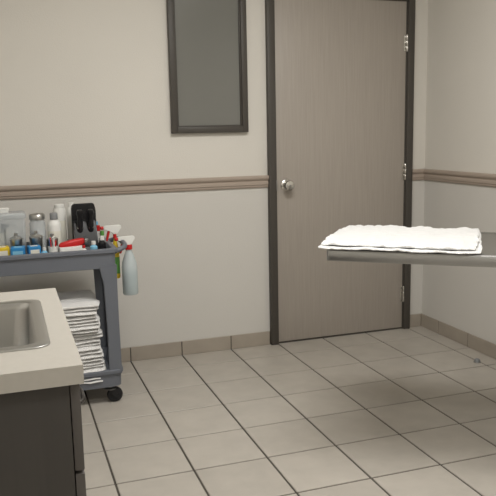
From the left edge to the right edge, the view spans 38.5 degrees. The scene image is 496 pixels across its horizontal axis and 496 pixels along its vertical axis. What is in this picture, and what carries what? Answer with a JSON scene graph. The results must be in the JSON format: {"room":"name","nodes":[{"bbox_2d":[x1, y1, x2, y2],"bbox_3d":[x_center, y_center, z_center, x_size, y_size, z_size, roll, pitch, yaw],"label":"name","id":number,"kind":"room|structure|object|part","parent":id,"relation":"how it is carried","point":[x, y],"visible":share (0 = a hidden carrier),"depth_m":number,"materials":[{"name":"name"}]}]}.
{"room":"veterinary clinic","nodes":[
{"label":"veterinary clinic","id":0,"kind":"room"},
{"bbox_2d":[0,0,427,347],"bbox_3d":[-0.331,-0.665,4.101,3.260,2.600,0.120,-4,10,-19],"label":"wall","id":1,"kind":"structure","parent":0,"point":[85,92],"depth_m":3.97,"materials":[{"name":"beige paint"}]},
{"bbox_2d":[0,175,268,199],"bbox_3d":[-0.814,-0.327,3.908,1.976,0.072,0.026,-4,10,-19],"label":"trim","id":2,"kind":"structure","parent":1,"relation":"attached to","point":[259,181],"depth_m":3.96,"materials":[{"name":"beige paint"}]},
{"bbox_2d":[121,331,269,361],"bbox_3d":[-0.792,0.623,4.072,1.965,0.085,0.011,-4,10,-19],"label":"baseboard","id":3,"kind":"structure","parent":1,"relation":"attached to","point":[136,353],"depth_m":4.22,"materials":[{"name":"tile"}]},
{"bbox_2d":[166,0,248,133],"bbox_3d":[-0.223,-1.064,3.995,0.454,0.822,0.032,-4,10,-19],"label":"frame","id":4,"kind":"object","parent":1,"relation":"attached to","point":[175,129],"visible":1,"depth_m":4.00,"materials":[{"name":"brown metal"}]},
{"bbox_2d":[174,0,239,125],"bbox_3d":[-0.227,-1.066,4.006,0.382,0.750,0.007,-4,10,-19],"label":"glass pane","id":5,"kind":"object","parent":4,"relation":"in","point":[207,40],"visible":1,"depth_m":4.00,"materials":[{"name":"grey glass"}]},
{"bbox_2d":[174,0,241,126],"bbox_3d":[-0.225,-1.065,4.001,0.384,0.752,0.020,-4,10,-19],"label":"bead","id":6,"kind":"object","parent":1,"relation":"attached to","point":[238,0],"visible":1,"depth_m":4.04,"materials":[{"name":"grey metal"}]},
{"bbox_2d":[274,0,406,341],"bbox_3d":[0.578,-0.465,4.375,0.870,2.057,0.014,-4,10,-19],"label":"leaf","id":7,"kind":"object","parent":1,"relation":"attached to","point":[340,65],"visible":1,"depth_m":4.35,"materials":[{"name":"laminate"}]},
{"bbox_2d":[280,179,288,190],"bbox_3d":[0.230,-0.377,4.255,0.074,0.074,0.011,-4,10,-19],"label":"rosette","id":8,"kind":"object","parent":7,"relation":"attached to","point":[284,180],"visible":0.46,"depth_m":4.25,"materials":[{"name":"grey metal"}]},
{"bbox_2d":[284,180,293,190],"bbox_3d":[0.240,-0.372,4.224,0.062,0.062,0.060,-4,10,-19],"label":"door knob","id":9,"kind":"object","parent":8,"relation":"attached to","point":[287,183],"depth_m":4.20,"materials":[{"name":"grey metal"}]},
{"bbox_2d":[400,286,401,301],"bbox_3d":[1.001,0.300,4.634,0.016,0.100,0.003,-4,10,-19],"label":"hinge leaf","id":10,"kind":"object","parent":7,"relation":"attached to","point":[401,286],"depth_m":4.63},
{"bbox_2d":[402,164,403,179],"bbox_3d":[0.985,-0.484,4.505,0.016,0.100,0.003,-4,10,-19],"label":"hinge leaf","id":11,"kind":"object","parent":7,"relation":"attached to","point":[402,164],"depth_m":4.50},
{"bbox_2d":[404,35,405,51],"bbox_3d":[0.969,-1.263,4.378,0.016,0.100,0.003,-4,10,-19],"label":"hinge leaf","id":12,"kind":"object","parent":7,"relation":"attached to","point":[404,35],"depth_m":4.38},
{"bbox_2d":[265,0,415,344],"bbox_3d":[0.580,-0.484,4.365,0.974,2.121,0.034,-4,10,-19],"label":"frame","id":13,"kind":"object","parent":1,"relation":"attached to","point":[269,4],"visible":1,"depth_m":4.32,"materials":[{"name":"brown metal"}]},
{"bbox_2d":[274,0,407,338],"bbox_3d":[0.579,-0.462,4.375,0.884,2.075,0.020,-4,10,-19],"label":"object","id":14,"kind":"object","parent":1,"relation":"attached to","point":[384,0],"visible":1,"depth_m":4.41,"materials":[{"name":"brown metal"}]},
{"bbox_2d":[402,286,403,301],"bbox_3d":[1.013,0.301,4.629,0.013,0.108,0.013,-4,10,-19],"label":"hinge barrel","id":15,"kind":"object","parent":1,"relation":"attached to","point":[403,286],"visible":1,"depth_m":4.62,"materials":[{"name":"silver metal"}]},
{"bbox_2d":[404,163,405,179],"bbox_3d":[0.997,-0.483,4.500,0.013,0.108,0.013,-4,10,-19],"label":"hinge barrel","id":16,"kind":"object","parent":1,"relation":"attached to","point":[405,163],"visible":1,"depth_m":4.50,"materials":[{"name":"silver metal"}]},
{"bbox_2d":[406,34,407,51],"bbox_3d":[0.981,-1.263,4.373,0.013,0.108,0.013,-4,10,-19],"label":"hinge barrel","id":17,"kind":"object","parent":1,"relation":"attached to","point":[406,34],"visible":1,"depth_m":4.37,"materials":[{"name":"silver metal"}]},
{"bbox_2d":[410,314,420,326],"bbox_3d":[1.105,0.481,4.711,0.097,0.085,0.011,-4,10,-19],"label":"baseboard","id":18,"kind":"structure","parent":1,"relation":"attached to","point":[415,319],"depth_m":4.71,"materials":[{"name":"tile"}]},
{"bbox_2d":[412,169,423,180],"bbox_3d":[1.093,-0.470,4.550,0.108,0.072,0.026,-4,10,-19],"label":"trim","id":19,"kind":"structure","parent":1,"relation":"attached to","point":[418,174],"depth_m":4.54,"materials":[{"name":"beige paint"}]},
{"bbox_2d":[80,326,495,495],"bbox_3d":[0.480,1.009,2.066,3.060,0.080,4.700,-4,10,-19],"label":"floor","id":20,"kind":"structure","parent":0,"point":[396,412],"depth_m":3.21,"materials":[{"name":"tile"}]},
{"bbox_2d":[0,288,85,495],"bbox_3d":[-0.703,0.470,1.682,0.596,1.156,0.750,-4,10,-19],"label":"sink cabinet","id":21,"kind":"object","parent":20,"relation":"on","point":[42,373],"depth_m":1.40,"materials":[{"name":"laminate"}]},
{"bbox_3d":[-0.700,0.273,1.652,0.450,0.177,0.465,-4,10,-19],"label":"sink bowl","id":22,"kind":"part","parent":21,"relation":"part of","materials":[{"name":"silver metal"}]},
{"bbox_2d":[0,288,83,393],"bbox_3d":[-0.716,0.211,1.637,0.580,0.038,0.750,-4,10,-19],"label":"countertop","id":23,"kind":"structure","parent":21,"relation":"on","point":[59,363],"depth_m":1.41,"materials":[{"name":"stone"}]},
{"bbox_3d":[-0.396,0.332,1.574,0.019,0.180,0.354,-4,10,-19],"label":"drawer","id":24,"kind":"part","parent":21,"relation":"part of","materials":[{"name":"grey"}]},
{"bbox_3d":[-0.389,0.686,1.632,0.019,0.523,0.354,-4,10,-19],"label":"cabinet door","id":25,"kind":"part","parent":21,"relation":"part of","materials":[{"name":"grey"}]},
{"bbox_3d":[-0.378,0.326,1.580,0.028,0.010,0.120,-4,10,-19],"label":"drawer pull","id":26,"kind":"part","parent":21,"relation":"part of","materials":[{"name":"grey metal"}]},
{"bbox_2d":[0,236,126,401],"bbox_3d":[-1.030,0.369,3.495,0.873,0.782,0.432,-4,10,-19],"label":"utility cart","id":27,"kind":"object","parent":20,"relation":"on","point":[101,261],"visible":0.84,"depth_m":3.38,"materials":[{"name":"grey plastic"}]},
{"bbox_2d":[0,246,9,255],"bbox_3d":[-1.138,0.029,3.275,0.070,0.070,0.061,-5,10,-24],"label":"box","id":28,"kind":"object","parent":27,"relation":"on","point":[4,250],"visible":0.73,"depth_m":3.25,"materials":[{"name":"yellow cardboard"}]},
{"bbox_3d":[-1.126,0.035,3.249,0.050,0.041,0.002,-5,10,-24],"label":"label panel","id":29,"kind":"part","parent":28,"relation":"part of","materials":[{"name":"white paper"}]},
{"bbox_2d":[0,208,18,254],"bbox_3d":[-1.194,-0.077,3.432,0.238,0.232,0.158,-4,10,-19],"label":"storage box","id":30,"kind":"object","parent":27,"relation":"on","point":[7,231],"visible":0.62,"depth_m":3.42,"materials":[{"name":"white plastic"}]},
{"bbox_3d":[-1.196,-0.181,3.415,0.090,0.022,0.028,-4,10,-19],"label":"lid handle","id":31,"kind":"part","parent":30,"relation":"part of","materials":[{"name":"white plastic"}]},
{"bbox_2d":[10,233,22,247],"bbox_3d":[-1.094,-0.011,3.354,0.059,0.122,0.059,-4,10,-19],"label":"jar","id":32,"kind":"object","parent":27,"relation":"on","point":[16,240],"visible":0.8,"depth_m":3.33,"materials":[{"name":"clear glass"}]},
{"bbox_2d":[11,246,25,254],"bbox_3d":[-1.064,0.028,3.290,0.062,0.066,0.071,-3,10,-14],"label":"box","id":33,"kind":"object","parent":27,"relation":"on","point":[15,250],"depth_m":3.26,"materials":[{"name":"blue cardboard"}]},
{"bbox_2d":[27,245,40,253],"bbox_3d":[-0.995,0.023,3.305,0.055,0.068,0.056,-6,10,-25],"label":"box light","id":34,"kind":"object","parent":27,"relation":"on","point":[31,249],"depth_m":3.28,"materials":[{"name":"blue cardboard"}]},
{"bbox_2d":[29,231,42,251],"bbox_3d":[-1.009,-0.020,3.382,0.063,0.127,0.063,-4,10,-19],"label":"jar","id":35,"kind":"object","parent":27,"relation":"on","point":[35,239],"visible":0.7,"depth_m":3.36,"materials":[{"name":"clear glass"}]},
{"bbox_2d":[29,213,45,246],"bbox_3d":[-1.030,-0.071,3.480,0.078,0.198,0.078,-4,10,-19],"label":"glass jar","id":36,"kind":"object","parent":27,"relation":"on","point":[34,216],"visible":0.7,"depth_m":3.45,"materials":[{"name":"clear glass"}]},
{"bbox_3d":[-1.031,-0.154,3.466,0.076,0.030,0.076,-4,10,-19],"label":"lid","id":37,"kind":"part","parent":36,"relation":"part of","materials":[{"name":"silver metal"}]},
{"bbox_2d":[46,233,57,252],"bbox_3d":[-0.935,-0.015,3.393,0.055,0.112,0.055,-4,10,-19],"label":"jar","id":38,"kind":"object","parent":27,"relation":"on","point":[51,234],"visible":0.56,"depth_m":3.38,"materials":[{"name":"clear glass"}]},
{"bbox_2d":[48,236,57,252],"bbox_3d":[-0.914,-0.003,3.325,0.044,0.109,0.044,-4,10,-19],"label":"cup","id":39,"kind":"object","parent":27,"relation":"on","point":[54,248],"visible":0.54,"depth_m":3.31,"materials":[{"name":"white plastic"}]},
{"bbox_2d":[47,212,61,246],"bbox_3d":[-0.949,-0.074,3.486,0.067,0.199,0.067,-4,10,-19],"label":"bottle","id":40,"kind":"object","parent":27,"relation":"on","point":[54,225],"visible":0.67,"depth_m":3.46,"materials":[{"name":"white plastic"}]},
{"bbox_2d":[0,237,116,276],"bbox_3d":[-1.065,0.047,3.432,0.812,0.096,0.432,-4,10,-19],"label":"tray","id":41,"kind":"object","parent":27,"relation":"on","point":[102,259],"depth_m":3.28,"materials":[{"name":"grey plastic"}]},
{"bbox_2d":[53,204,66,241],"bbox_3d":[-0.945,-0.105,3.573,0.061,0.232,0.061,-4,10,-19],"label":"bottle","id":42,"kind":"object","parent":27,"relation":"on","point":[59,208],"visible":0.55,"depth_m":3.54,"materials":[{"name":"white plastic"}]},
{"bbox_2d":[67,202,73,239],"bbox_3d":[-0.893,-0.114,3.606,0.048,0.237,0.048,-4,10,-19],"label":"bottle","id":43,"kind":"object","parent":27,"relation":"on","point":[69,221],"visible":0.39,"depth_m":3.58,"materials":[{"name":"white plastic"}]},
{"bbox_2d":[58,238,88,251],"bbox_3d":[-0.841,-0.005,3.415,0.143,0.081,0.050,-7,11,-30],"label":"red clipper","id":44,"kind":"object","parent":27,"relation":"on","point":[73,244],"visible":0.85,"depth_m":3.40,"materials":[{"name":"red plastic"}]},
{"bbox_2d":[57,290,105,383],"bbox_3d":[-0.952,0.440,3.491,0.476,0.407,0.371,-4,10,-19],"label":"towels","id":45,"kind":"object","parent":27,"relation":"in","point":[80,307],"visible":0.31,"depth_m":3.39,"materials":[{"name":"white fabric"}]},
{"bbox_2d":[71,203,97,249],"bbox_3d":[-0.805,-0.099,3.508,0.118,0.236,0.106,-4,10,-19],"label":"charging stand","id":46,"kind":"object","parent":27,"relation":"on","point":[83,215],"visible":0.8,"depth_m":3.49,"materials":[{"name":"black plastic"}]},
{"bbox_3d":[-0.823,-0.126,3.473,0.034,0.135,0.034,-4,25,-19],"label":"handle","id":47,"kind":"part","parent":46,"relation":"part of","materials":[{"name":"black plastic"}]},
{"bbox_3d":[-0.774,-0.130,3.489,0.034,0.135,0.034,-4,25,-19],"label":"handle","id":48,"kind":"part","parent":46,"relation":"part of","materials":[{"name":"black plastic"}]},
{"bbox_2d":[90,241,97,249],"bbox_3d":[-0.740,0.000,3.404,0.036,0.070,0.036,-4,10,-19],"label":"bottle","id":49,"kind":"object","parent":27,"relation":"in","point":[93,246],"visible":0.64,"depth_m":3.39,"materials":[{"name":"blue plastic"}]},
{"bbox_2d":[97,225,99,242],"bbox_3d":[-0.766,-0.059,3.627,0.044,0.117,0.044,-4,10,-19],"label":"bottle","id":50,"kind":"object","parent":27,"relation":"on","point":[98,226],"visible":0.33,"depth_m":3.61,"materials":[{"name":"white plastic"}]},
{"bbox_3d":[-0.778,0.294,3.746,0.084,0.540,0.084,-4,10,-19],"label":"corner post","id":51,"kind":"part","parent":27,"relation":"part of","materials":[{"name":"grey plastic"}]},
{"bbox_2d":[80,346,122,390],"bbox_3d":[-1.053,0.629,3.527,0.812,0.090,0.432,-4,10,-19],"label":"tray","id":52,"kind":"object","parent":27,"relation":"on","point":[111,377],"depth_m":3.44,"materials":[{"name":"grey plastic"}]},
{"bbox_2d":[98,236,105,248],"bbox_3d":[-0.709,-0.017,3.450,0.038,0.088,0.038,-4,10,-19],"label":"bottle","id":53,"kind":"object","parent":27,"relation":"in","point":[102,244],"visible":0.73,"depth_m":3.44,"materials":[{"name":"black plastic"}]},
{"bbox_2d":[99,231,105,241],"bbox_3d":[-0.727,-0.038,3.547,0.036,0.100,0.036,-4,10,-19],"label":"bottle","id":54,"kind":"object","parent":27,"relation":"on","point":[101,232],"visible":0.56,"depth_m":3.53,"materials":[{"name":"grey plastic"}]},
{"bbox_2d":[100,225,120,277],"bbox_3d":[-0.694,0.021,3.619,0.105,0.273,0.038,-5,10,-24],"label":"spray bottle","id":55,"kind":"object","parent":27,"relation":"on","point":[114,229],"visible":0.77,"depth_m":3.61,"materials":[{"name":"yellow"}]},
{"bbox_3d":[-0.675,0.679,3.485,0.060,0.020,0.059,-4,10,-19],"label":"caster stem","id":56,"kind":"part","parent":27,"relation":"part of","materials":[{"name":"black metal"}]},
{"bbox_3d":[-0.671,0.342,3.440,0.084,0.540,0.084,-4,10,-19],"label":"corner post","id":57,"kind":"part","parent":27,"relation":"part of","materials":[{"name":"grey plastic"}]},
{"bbox_3d":[-0.662,-0.021,3.562,0.080,0.048,0.344,-4,10,-19],"label":"push handle","id":58,"kind":"part","parent":27,"relation":"part of","materials":[{"name":"grey plastic"}]},
{"bbox_2d":[114,235,137,294],"bbox_3d":[-0.614,0.088,3.581,0.111,0.298,0.078,-7,11,-33],"label":"spray bottle","id":59,"kind":"object","parent":27,"relation":"attached to","point":[129,264],"visible":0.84,"depth_m":3.56,"materials":[{"name":"white plastic"}]},
{"bbox_2d":[279,327,400,342],"bbox_3d":[0.598,0.556,4.545,0.882,0.011,0.011,-4,10,-19],"label":"threshold shadow gap","id":60,"kind":"object","parent":20,"relation":"on","point":[396,327],"visible":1,"depth_m":4.54,"materials":[{"name":"brown metal"}]},
{"bbox_2d":[327,232,495,267],"bbox_3d":[1.017,0.401,2.838,1.300,0.850,0.600,2,10,19],"label":"exam table","id":61,"kind":"object","parent":20,"relation":"on","point":[487,257],"visible":0.44,"depth_m":2.61,"materials":[{"name":"silver metal"}]},
{"bbox_2d":[318,225,481,253],"bbox_3d":[0.627,-0.043,2.872,0.622,0.028,0.600,2,10,19],"label":"towel","id":62,"kind":"object","parent":61,"relation":"on","point":[389,238],"visible":1,"depth_m":2.76,"materials":[{"name":"white fabric"}]},
{"bbox_2d":[473,358,480,362],"bbox_3d":[1.285,0.629,3.978,0.040,0.022,0.040,-4,10,-19],"label":"door stop","id":63,"kind":"object","parent":20,"relation":"on","point":[476,360],"visible":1,"depth_m":3.97,"materials":[{"name":"silver metal"}]},
{"bbox_2d":[422,0,495,343],"bbox_3d":[1.956,-0.426,2.356,0.120,2.600,4.700,-4,10,-19],"label":"wall","id":64,"kind":"structure","parent":0,"point":[461,39],"depth_m":4.20,"materials":[{"name":"beige paint"}]},
{"bbox_2d":[421,313,495,358],"bbox_3d":[1.919,0.820,2.538,0.011,0.085,4.700,-4,10,-19],"label":"baseboard","id":65,"kind":"structure","parent":64,"relation":"attached to","point":[469,340],"depth_m":4.32,"materials":[{"name":"tile"}]},
{"bbox_2d":[424,169,495,186],"bbox_3d":[1.893,-0.132,2.380,0.026,0.072,4.700,-4,10,-19],"label":"trim","id":66,"kind":"structure","parent":64,"relation":"attached to","point":[471,178],"depth_m":4.19,"materials":[{"name":"beige paint"}]}
]}

